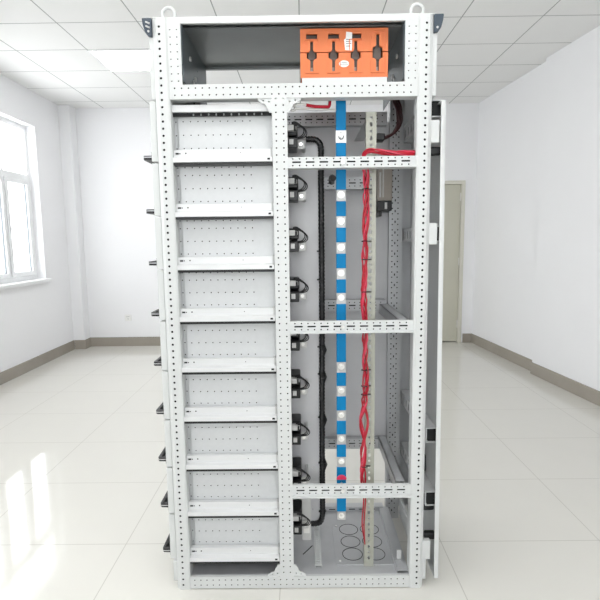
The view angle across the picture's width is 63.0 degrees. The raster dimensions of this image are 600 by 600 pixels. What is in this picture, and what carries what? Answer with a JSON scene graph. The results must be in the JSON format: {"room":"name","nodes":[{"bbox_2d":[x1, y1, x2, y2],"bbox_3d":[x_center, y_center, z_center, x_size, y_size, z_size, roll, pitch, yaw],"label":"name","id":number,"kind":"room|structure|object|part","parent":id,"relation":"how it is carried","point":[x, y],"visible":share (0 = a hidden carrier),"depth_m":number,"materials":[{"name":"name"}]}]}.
{"room":"electrical room","nodes":[
{"label":"electrical room","id":0,"kind":"room"},
{"bbox_2d":[0,74,73,371],"bbox_3d":[-3.197,-0.369,2.087,0.300,3.125,9.320,-1,7,0],"label":"wall","id":1,"kind":"structure","parent":0,"point":[36,319],"depth_m":5.75,"materials":[{"name":"white paint"}]},
{"bbox_2d":[0,116,51,289],"bbox_3d":[-3.091,-1.011,4.969,0.200,1.780,1.620,-1,7,0],"label":"window","id":2,"kind":"structure","parent":1,"relation":"in","point":[10,278],"depth_m":5.37,"materials":[{"name":"white plastic"}]},
{"bbox_3d":[-3.143,-0.747,5.002,0.050,1.072,0.439,-1,7,0],"label":"sash","id":3,"kind":"part","parent":2,"relation":"part of","materials":[{"name":"white plastic"}]},
{"bbox_3d":[-3.093,-0.717,5.281,0.045,0.130,0.024,-1,7,0],"label":"handle","id":4,"kind":"part","parent":2,"relation":"part of","materials":[{"name":"white plastic"}]},
{"bbox_3d":[-3.141,-0.805,5.475,0.050,1.072,0.452,-1,7,0],"label":"sash","id":5,"kind":"part","parent":2,"relation":"part of","materials":[{"name":"white plastic"}]},
{"bbox_3d":[-3.053,-0.144,5.076,0.145,0.034,1.620,-1,7,0],"label":"sill","id":6,"kind":"part","parent":2,"relation":"part of","materials":[{"name":"white"}]},
{"bbox_2d":[0,340,74,384],"bbox_3d":[-3.023,1.131,2.178,0.014,0.122,8.736,-1,7,0],"label":"baseboard","id":7,"kind":"structure","parent":1,"relation":"attached to","point":[9,374],"depth_m":5.54,"materials":[{"name":"stone"}]},
{"bbox_2d":[75,103,478,341],"bbox_3d":[-0.235,-0.962,6.613,5.980,3.125,0.240,-1,7,0],"label":"wall","id":8,"kind":"structure","parent":0,"point":[116,181],"depth_m":6.47,"materials":[{"name":"white paint"}]},
{"bbox_2d":[58,105,89,342],"bbox_3d":[-2.953,-0.907,6.427,0.145,3.125,0.170,-1,7,0],"label":"column","id":9,"kind":"structure","parent":8,"relation":"attached to","point":[66,114],"depth_m":6.36,"materials":[{"name":"white paint"}]},
{"bbox_2d":[125,315,131,320],"bbox_3d":[-2.332,0.241,6.646,0.090,0.087,0.010,-1,7,0],"label":"wall socket","id":10,"kind":"object","parent":8,"relation":"attached to","point":[127,317],"visible":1,"depth_m":6.64,"materials":[{"name":"white plastic"}]},
{"bbox_2d":[74,333,470,348],"bbox_3d":[-0.338,0.555,6.588,5.312,0.122,0.184,-1,7,0],"label":"baseboard","id":11,"kind":"structure","parent":8,"relation":"attached to","point":[92,341],"depth_m":6.67,"materials":[{"name":"stone"}]},
{"bbox_2d":[442,180,465,342],"bbox_3d":[1.728,-0.492,6.578,0.895,2.155,0.141,-1,7,0],"label":"door","id":12,"kind":"structure","parent":8,"relation":"in","point":[454,202],"depth_m":6.55,"materials":[{"name":"white paint"}]},
{"bbox_2d":[0,341,599,599],"bbox_3d":[-0.239,1.193,2.315,6.180,0.100,9.420,-1,7,0],"label":"floor","id":13,"kind":"structure","parent":0,"point":[83,479],"depth_m":2.85,"materials":[{"name":"tile"}]},
{"bbox_2d":[142,2,445,589],"bbox_3d":[-0.015,0.028,2.133,1.131,2.251,0.574,-1,7,0],"label":"tall cabinet","id":14,"kind":"object","parent":13,"relation":"on","point":[221,173],"visible":0.95,"depth_m":1.94,"materials":[{"name":"white metal"}]},
{"bbox_3d":[-0.568,-0.546,1.921,0.040,0.036,0.180,-1,7,0],"label":"handle","id":15,"kind":"part","parent":14,"relation":"part of","materials":[{"name":"black plastic"}]},
{"bbox_3d":[-0.566,-0.350,1.945,0.040,0.036,0.180,-1,7,0],"label":"handle","id":16,"kind":"part","parent":14,"relation":"part of","materials":[{"name":"black plastic"}]},
{"bbox_3d":[-0.535,-0.649,2.049,0.028,0.214,0.500,-1,7,0],"label":"drawer","id":17,"kind":"part","parent":14,"relation":"part of","materials":[{"name":"grey paint"}]},
{"bbox_3d":[-0.561,0.043,1.993,0.040,0.036,0.180,-1,7,0],"label":"handle","id":18,"kind":"part","parent":14,"relation":"part of","materials":[{"name":"black plastic"}]},
{"bbox_3d":[-0.532,-0.442,2.074,0.028,0.192,0.500,-1,7,0],"label":"drawer","id":19,"kind":"part","parent":14,"relation":"part of","materials":[{"name":"grey paint"}]},
{"bbox_3d":[-0.559,0.240,2.018,0.040,0.036,0.180,-1,7,0],"label":"handle","id":20,"kind":"part","parent":14,"relation":"part of","materials":[{"name":"black plastic"}]},
{"bbox_3d":[-0.530,-0.245,2.099,0.028,0.192,0.500,-1,7,0],"label":"drawer","id":21,"kind":"part","parent":14,"relation":"part of","materials":[{"name":"grey paint"}]},
{"bbox_3d":[-0.557,0.436,2.042,0.040,0.036,0.180,-1,7,0],"label":"handle","id":22,"kind":"part","parent":14,"relation":"part of","materials":[{"name":"black plastic"}]},
{"bbox_3d":[-0.527,-0.049,2.123,0.028,0.192,0.500,-1,7,0],"label":"drawer","id":23,"kind":"part","parent":14,"relation":"part of","materials":[{"name":"grey paint"}]},
{"bbox_3d":[-0.554,0.633,2.066,0.040,0.036,0.180,-1,7,0],"label":"handle","id":24,"kind":"part","parent":14,"relation":"part of","materials":[{"name":"black plastic"}]},
{"bbox_3d":[-0.525,0.148,2.147,0.028,0.192,0.500,-1,7,0],"label":"drawer","id":25,"kind":"part","parent":14,"relation":"part of","materials":[{"name":"grey paint"}]},
{"bbox_3d":[-0.552,0.829,2.090,0.040,0.036,0.180,-1,7,0],"label":"handle","id":26,"kind":"part","parent":14,"relation":"part of","materials":[{"name":"black plastic"}]},
{"bbox_3d":[-0.523,0.344,2.171,0.028,0.192,0.500,-1,7,0],"label":"drawer","id":27,"kind":"part","parent":14,"relation":"part of","materials":[{"name":"grey paint"}]},
{"bbox_3d":[-0.550,1.026,2.115,0.040,0.036,0.180,-1,7,0],"label":"handle","id":28,"kind":"part","parent":14,"relation":"part of","materials":[{"name":"black plastic"}]},
{"bbox_3d":[-0.521,0.541,2.196,0.028,0.192,0.500,-1,7,0],"label":"drawer","id":29,"kind":"part","parent":14,"relation":"part of","materials":[{"name":"grey paint"}]},
{"bbox_3d":[-0.518,0.737,2.220,0.028,0.192,0.500,-1,7,0],"label":"drawer","id":30,"kind":"part","parent":14,"relation":"part of","materials":[{"name":"grey paint"}]},
{"bbox_3d":[-0.486,0.089,1.893,0.054,2.200,0.050,-1,7,0],"label":"post","id":31,"kind":"part","parent":14,"relation":"part of","materials":[{"name":"white metal"}]},
{"bbox_3d":[-0.516,0.934,2.244,0.028,0.192,0.500,-1,7,0],"label":"drawer","id":32,"kind":"part","parent":14,"relation":"part of","materials":[{"name":"grey paint"}]},
{"bbox_3d":[-0.448,-0.878,1.755,0.047,0.208,0.010,-1,7,0],"label":"corner plate","id":33,"kind":"part","parent":14,"relation":"part of","materials":[{"name":"grey paint"}]},
{"bbox_3d":[-0.420,-0.911,1.974,0.002,0.193,0.444,-1,7,0],"label":"panel","id":34,"kind":"part","parent":14,"relation":"part of","materials":[{"name":"metal"}]},
{"bbox_2d":[175,120,250,148],"bbox_3d":[-0.286,-0.642,2.049,0.366,0.192,0.418,-1,7,0],"label":"tray","id":35,"kind":"object","parent":14,"relation":"on","point":[189,134],"depth_m":1.83,"materials":[{"name":"white metal"}]},
{"bbox_2d":[177,166,251,202],"bbox_3d":[-0.284,-0.447,2.073,0.366,0.194,0.418,-1,7,0],"label":"tray","id":36,"kind":"object","parent":14,"relation":"on","point":[200,184],"depth_m":1.85,"materials":[{"name":"white metal"}]},
{"bbox_2d":[182,272,254,305],"bbox_3d":[-0.279,-0.053,2.122,0.366,0.194,0.418,-1,7,0],"label":"tray","id":37,"kind":"object","parent":14,"relation":"on","point":[207,288],"depth_m":1.90,"materials":[{"name":"white metal"}]},
{"bbox_3d":[-0.287,-0.703,1.804,0.367,0.025,0.030,-1,7,0],"label":"guide rail","id":38,"kind":"part","parent":14,"relation":"part of","materials":[{"name":"silver metal"}]},
{"bbox_3d":[-0.285,-0.534,1.817,0.367,0.048,0.042,-1,7,0],"label":"guide rail","id":39,"kind":"part","parent":14,"relation":"part of","materials":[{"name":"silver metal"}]},
{"bbox_3d":[-0.282,-0.337,1.841,0.367,0.048,0.042,-1,7,0],"label":"guide rail","id":40,"kind":"part","parent":14,"relation":"part of","materials":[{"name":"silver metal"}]},
{"bbox_3d":[-0.280,-0.141,1.865,0.367,0.048,0.042,-1,7,0],"label":"guide rail","id":41,"kind":"part","parent":14,"relation":"part of","materials":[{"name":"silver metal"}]},
{"bbox_2d":[180,220,274,265],"bbox_3d":[-0.282,-0.250,2.098,0.366,0.194,0.418,-1,7,0],"label":"tray","id":42,"kind":"object","parent":14,"relation":"on","point":[198,238],"depth_m":1.88,"materials":[{"name":"white metal"}]},
{"bbox_3d":[-0.278,0.056,1.890,0.367,0.048,0.042,-1,7,0],"label":"guide rail","id":43,"kind":"part","parent":14,"relation":"part of","materials":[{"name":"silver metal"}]},
{"bbox_3d":[-0.276,0.252,1.914,0.367,0.048,0.042,-1,7,0],"label":"guide rail","id":44,"kind":"part","parent":14,"relation":"part of","materials":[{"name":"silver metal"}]},
{"bbox_2d":[184,318,275,354],"bbox_3d":[-0.277,0.143,2.146,0.366,0.194,0.418,-1,7,0],"label":"perforated panel","id":45,"kind":"object","parent":14,"relation":"on","point":[199,339],"depth_m":1.93,"materials":[{"name":"white metal"}]},
{"bbox_3d":[-0.273,0.449,1.938,0.367,0.048,0.042,-1,7,0],"label":"guide rail","id":46,"kind":"part","parent":14,"relation":"part of","materials":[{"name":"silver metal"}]},
{"bbox_2d":[186,372,276,403],"bbox_3d":[-0.275,0.340,2.170,0.366,0.194,0.418,-1,7,0],"label":"perforated panel","id":47,"kind":"object","parent":14,"relation":"on","point":[207,388],"depth_m":1.95,"materials":[{"name":"white metal"}]},
{"bbox_3d":[-0.271,0.645,1.962,0.367,0.048,0.042,-1,7,0],"label":"guide rail","id":48,"kind":"part","parent":14,"relation":"part of","materials":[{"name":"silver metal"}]},
{"bbox_2d":[188,427,277,450],"bbox_3d":[-0.272,0.536,2.195,0.366,0.194,0.418,-1,7,0],"label":"panel","id":49,"kind":"object","parent":14,"relation":"on","point":[199,438],"depth_m":1.98,"materials":[{"name":"white metal"}]},
{"bbox_3d":[-0.269,0.842,1.986,0.367,0.048,0.042,-1,7,0],"label":"guide rail","id":50,"kind":"part","parent":14,"relation":"part of","materials":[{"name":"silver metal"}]},
{"bbox_2d":[190,473,278,496],"bbox_3d":[-0.270,0.733,2.219,0.366,0.194,0.418,-1,7,0],"label":"panel","id":51,"kind":"object","parent":14,"relation":"on","point":[201,484],"depth_m":2.00,"materials":[{"name":"white metal"}]},
{"bbox_3d":[-0.266,1.038,2.011,0.367,0.048,0.042,-1,7,0],"label":"guide rail","id":52,"kind":"part","parent":14,"relation":"part of","materials":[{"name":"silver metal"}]},
{"bbox_2d":[192,519,279,542],"bbox_3d":[-0.268,0.929,2.243,0.366,0.194,0.418,-1,7,0],"label":"panel","id":53,"kind":"object","parent":14,"relation":"on","point":[203,530],"depth_m":2.02,"materials":[{"name":"white metal"}]},
{"bbox_3d":[-0.064,0.196,1.902,0.055,1.868,0.044,-1,7,0],"label":"post","id":54,"kind":"part","parent":14,"relation":"part of","materials":[{"name":"grey metal"}]},
{"bbox_2d":[288,121,306,152],"bbox_3d":[-0.026,-0.640,1.943,0.109,0.099,0.167,-1,7,0],"label":"connector","id":55,"kind":"object","parent":14,"relation":"attached to","point":[294,144],"visible":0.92,"depth_m":1.88,"materials":[{"name":"black plastic"}]},
{"bbox_2d":[288,137,297,152],"bbox_3d":[-0.045,-0.607,1.925,0.071,0.040,0.110,-1,7,0],"label":"socket","id":56,"kind":"object","parent":55,"relation":"attached to","point":[292,141],"depth_m":1.87,"materials":[{"name":"black plastic"}]},
{"bbox_2d":[288,175,307,202],"bbox_3d":[-0.024,-0.443,1.967,0.109,0.099,0.167,-1,7,0],"label":"connector","id":57,"kind":"object","parent":14,"relation":"attached to","point":[295,194],"visible":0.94,"depth_m":1.90,"materials":[{"name":"grey plastic"}]},
{"bbox_2d":[289,190,297,202],"bbox_3d":[-0.043,-0.411,1.950,0.071,0.040,0.110,-1,7,0],"label":"socket","id":58,"kind":"object","parent":57,"relation":"attached to","point":[293,194],"depth_m":1.90,"materials":[{"name":"black plastic"}]},
{"bbox_2d":[289,226,307,251],"bbox_3d":[-0.022,-0.247,1.992,0.109,0.099,0.167,-1,7,0],"label":"connector","id":59,"kind":"object","parent":14,"relation":"attached to","point":[295,245],"visible":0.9,"depth_m":1.92,"materials":[{"name":"grey plastic"}]},
{"bbox_2d":[289,242,298,251],"bbox_3d":[-0.041,-0.214,1.974,0.071,0.040,0.110,-1,7,0],"label":"socket","id":60,"kind":"object","parent":59,"relation":"attached to","point":[293,246],"depth_m":1.92,"materials":[{"name":"black plastic"}]},
{"bbox_2d":[290,277,308,301],"bbox_3d":[-0.020,-0.050,2.016,0.109,0.099,0.167,-1,7,0],"label":"connector","id":61,"kind":"object","parent":14,"relation":"attached to","point":[296,295],"visible":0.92,"depth_m":1.95,"materials":[{"name":"grey plastic"}]},
{"bbox_2d":[290,289,298,301],"bbox_3d":[-0.038,-0.018,1.998,0.071,0.040,0.110,-1,7,0],"label":"socket","id":62,"kind":"object","parent":61,"relation":"attached to","point":[294,293],"depth_m":1.94,"materials":[{"name":"black plastic"}]},
{"bbox_3d":[0.000,1.100,2.250,0.892,0.006,0.484,-1,7,0],"label":"floor plate","id":63,"kind":"part","parent":14,"relation":"part of","materials":[{"name":"metal"}]},
{"bbox_2d":[291,334,308,350],"bbox_3d":[-0.017,0.146,2.040,0.109,0.099,0.167,-1,7,0],"label":"connector","id":64,"kind":"object","parent":14,"relation":"attached to","point":[296,343],"visible":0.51,"depth_m":1.97,"materials":[{"name":"grey plastic"}]},
{"bbox_2d":[291,338,299,350],"bbox_3d":[-0.036,0.179,2.022,0.071,0.040,0.110,-1,7,0],"label":"socket","id":65,"kind":"object","parent":64,"relation":"attached to","point":[295,342],"depth_m":1.97,"materials":[{"name":"black plastic"}]},
{"bbox_2d":[291,369,309,397],"bbox_3d":[-0.015,0.343,2.064,0.109,0.099,0.167,-1,7,0],"label":"connector","id":66,"kind":"object","parent":14,"relation":"attached to","point":[296,389],"visible":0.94,"depth_m":2.00,"materials":[{"name":"grey plastic"}]},
{"bbox_2d":[291,385,299,397],"bbox_3d":[-0.034,0.375,2.047,0.071,0.040,0.110,-1,7,0],"label":"socket","id":67,"kind":"object","parent":66,"relation":"attached to","point":[295,389],"depth_m":1.99,"materials":[{"name":"black plastic"}]},
{"bbox_2d":[292,414,309,444],"bbox_3d":[-0.013,0.539,2.088,0.109,0.099,0.167,-1,7,0],"label":"connector","id":68,"kind":"object","parent":14,"relation":"attached to","point":[297,435],"visible":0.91,"depth_m":2.02,"materials":[{"name":"grey plastic"}]},
{"bbox_2d":[292,431,300,444],"bbox_3d":[-0.032,0.572,2.071,0.071,0.040,0.110,-1,7,0],"label":"socket","id":69,"kind":"object","parent":68,"relation":"attached to","point":[296,435],"depth_m":2.02,"materials":[{"name":"black plastic"}]},
{"bbox_2d":[292,457,310,483],"bbox_3d":[-0.010,0.736,2.113,0.109,0.099,0.167,-1,7,0],"label":"connector","id":70,"kind":"object","parent":14,"relation":"attached to","point":[296,461],"visible":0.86,"depth_m":2.06,"materials":[{"name":"grey plastic"}]},
{"bbox_2d":[293,476,301,483],"bbox_3d":[-0.029,0.768,2.095,0.071,0.040,0.110,-1,7,0],"label":"socket","id":71,"kind":"object","parent":70,"relation":"attached to","point":[296,479],"depth_m":2.05,"materials":[{"name":"black plastic"}]},
{"bbox_2d":[293,499,310,534],"bbox_3d":[-0.008,0.932,2.137,0.109,0.099,0.167,-1,7,0],"label":"connector","id":72,"kind":"object","parent":14,"relation":"attached to","point":[298,523],"visible":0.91,"depth_m":2.07,"materials":[{"name":"grey plastic"}]},
{"bbox_2d":[293,521,301,534],"bbox_3d":[-0.027,0.965,2.119,0.071,0.040,0.110,-1,7,0],"label":"socket","id":73,"kind":"object","parent":72,"relation":"attached to","point":[297,525],"depth_m":2.07,"materials":[{"name":"black plastic"}]},
{"bbox_2d":[290,101,335,111],"bbox_3d":[0.046,-0.729,1.815,0.176,0.071,0.025,-2,7,-14],"label":"cable","id":74,"kind":"object","parent":14,"relation":"attached to","point":[312,107],"visible":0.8,"depth_m":1.81,"materials":[{"name":"red plastic"}]},
{"bbox_3d":[0.055,-0.707,1.817,0.159,0.009,0.009,-2,7,-10],"label":"rod","id":75,"kind":"part","parent":74,"relation":"part of","materials":[{"name":"silver plastic"}]},
{"bbox_2d":[306,136,326,526],"bbox_3d":[0.073,0.175,2.113,0.086,1.710,0.033,-1,7,0],"label":"conduit","id":76,"kind":"object","parent":14,"relation":"attached to","point":[322,348],"visible":0.95,"depth_m":2.10,"materials":[{"name":"black plastic"}]},
{"bbox_3d":[-0.012,-0.056,2.388,0.872,1.555,0.003,-1,7,0],"label":"panel","id":77,"kind":"part","parent":14,"relation":"part of","materials":[{"name":"grey metal"}]},
{"bbox_2d":[329,101,346,519],"bbox_3d":[0.147,0.057,1.946,0.060,1.724,0.180,-3,7,-20],"label":"busbar","id":78,"kind":"object","parent":14,"relation":"attached to","point":[340,177],"visible":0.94,"depth_m":1.92,"materials":[{"name":"blue metal"}]},
{"bbox_2d":[338,387,343,393],"bbox_3d":[0.166,0.363,1.968,0.025,0.025,0.002,-1,7,0],"label":"washer","id":79,"kind":"object","parent":78,"relation":"in","point":[340,389],"depth_m":1.97,"materials":[{"name":"silver metal"}]},
{"bbox_2d":[338,364,343,369],"bbox_3d":[0.165,0.266,1.956,0.025,0.025,0.002,-1,7,0],"label":"washer","id":80,"kind":"object","parent":78,"relation":"in","point":[340,366],"depth_m":1.95,"materials":[{"name":"silver metal"}]},
{"bbox_2d":[338,295,343,300],"bbox_3d":[0.162,-0.009,1.922,0.025,0.025,0.002,-1,7,0],"label":"washer","id":81,"kind":"object","parent":78,"relation":"in","point":[340,297],"depth_m":1.92,"materials":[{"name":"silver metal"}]},
{"bbox_2d":[338,270,343,275],"bbox_3d":[0.161,-0.105,1.910,0.025,0.025,0.002,-1,7,0],"label":"washer","id":82,"kind":"object","parent":78,"relation":"in","point":[340,272],"depth_m":1.91,"materials":[{"name":"silver metal"}]},
{"bbox_2d":[338,244,343,249],"bbox_3d":[0.159,-0.204,1.898,0.025,0.025,0.002,-1,7,0],"label":"washer","id":83,"kind":"object","parent":78,"relation":"in","point":[340,246],"depth_m":1.90,"materials":[{"name":"silver metal"}]},
{"bbox_2d":[338,218,343,223],"bbox_3d":[0.158,-0.304,1.886,0.025,0.025,0.002,-1,7,0],"label":"washer","id":84,"kind":"object","parent":78,"relation":"in","point":[340,220],"depth_m":1.88,"materials":[{"name":"silver metal"}]},
{"bbox_2d":[338,191,343,197],"bbox_3d":[0.157,-0.403,1.874,0.025,0.025,0.002,-1,7,0],"label":"washer","id":85,"kind":"object","parent":78,"relation":"in","point":[340,193],"depth_m":1.87,"materials":[{"name":"silver metal"}]},
{"bbox_2d":[300,28,387,82],"bbox_3d":[0.162,-0.894,1.852,0.321,0.203,0.123,-1,7,0],"label":"holder","id":86,"kind":"object","parent":14,"relation":"attached to","point":[330,55],"visible":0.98,"depth_m":1.80,"materials":[{"name":"orange plastic"}]},
{"bbox_3d":[0.291,1.097,2.212,0.277,0.004,0.296,-1,7,0],"label":"gland plate","id":87,"kind":"part","parent":14,"relation":"part of","materials":[{"name":"metal"}]},
{"bbox_2d":[376,169,391,216],"bbox_3d":[0.384,-0.500,2.269,0.068,0.227,0.119,-1,7,0],"label":"terminal","id":88,"kind":"object","parent":14,"relation":"attached to","point":[383,176],"visible":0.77,"depth_m":2.21,"materials":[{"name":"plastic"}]},
{"bbox_2d":[359,148,414,543],"bbox_3d":[0.333,0.261,1.919,0.193,1.657,0.099,3,8,28],"label":"wire bundle","id":89,"kind":"object","parent":14,"relation":"hanging from","point":[366,177],"visible":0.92,"depth_m":1.90,"materials":[{"name":"red plastic"}]},
{"bbox_2d":[376,100,402,142],"bbox_3d":[0.372,-0.845,2.071,0.118,0.346,0.102,-1,7,0],"label":"cables","id":90,"kind":"object","parent":14,"relation":"hanging from","point":[380,137],"visible":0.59,"depth_m":2.05,"materials":[{"name":"black plastic"}]},
{"bbox_3d":[0.372,-0.919,1.968,0.002,0.193,0.444,-1,7,0],"label":"panel","id":91,"kind":"part","parent":14,"relation":"part of","materials":[{"name":"metal"}]},
{"bbox_3d":[0.422,1.085,2.247,0.048,0.016,0.482,-1,7,0],"label":"floor rail","id":92,"kind":"part","parent":14,"relation":"part of","materials":[{"name":"metal"}]},
{"bbox_3d":[0.487,0.017,2.388,0.124,2.200,0.050,-1,7,0],"label":"post","id":93,"kind":"part","parent":14,"relation":"part of","materials":[{"name":"metal"}]},
{"bbox_3d":[0.398,-0.887,1.750,0.047,0.208,0.010,-1,7,0],"label":"corner plate","id":94,"kind":"part","parent":14,"relation":"part of","materials":[{"name":"grey paint"}]},
{"bbox_3d":[0.459,0.079,1.887,0.054,2.200,0.050,-1,7,0],"label":"post","id":95,"kind":"part","parent":14,"relation":"part of","materials":[{"name":"white metal"}]},
{"bbox_3d":[0.536,0.171,2.155,0.031,1.864,0.560,-1,7,0],"label":"door","id":96,"kind":"part","parent":14,"relation":"part of","materials":[{"name":"grey paint"}]},
{"bbox_2d":[0,0,599,108],"bbox_3d":[-0.276,-2.008,1.920,6.180,0.100,9.420,-1,7,0],"label":"ceiling","id":97,"kind":"structure","parent":0,"point":[484,46],"depth_m":4.17,"materials":[{"name":"tile"}]},
{"bbox_2d":[88,49,149,70],"bbox_3d":[-1.589,-2.273,4.655,0.620,0.012,0.540,-1,7,0],"label":"recessed light","id":98,"kind":"object","parent":97,"relation":"in","point":[113,59],"visible":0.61,"depth_m":4.59,"materials":[{"name":"white plastic"}]},
{"bbox_2d":[472,25,599,390],"bbox_3d":[2.512,-0.432,2.050,0.440,3.125,9.320,-1,7,0],"label":"wall","id":99,"kind":"structure","parent":0,"point":[536,278],"depth_m":4.85,"materials":[{"name":"white paint"}]},
{"bbox_2d":[471,333,599,405],"bbox_3d":[2.503,1.058,2.236,0.175,0.122,8.924,-1,7,-1],"label":"baseboard","id":100,"kind":"structure","parent":99,"relation":"attached to","point":[592,395],"depth_m":4.88,"materials":[{"name":"stone"}]}
]}

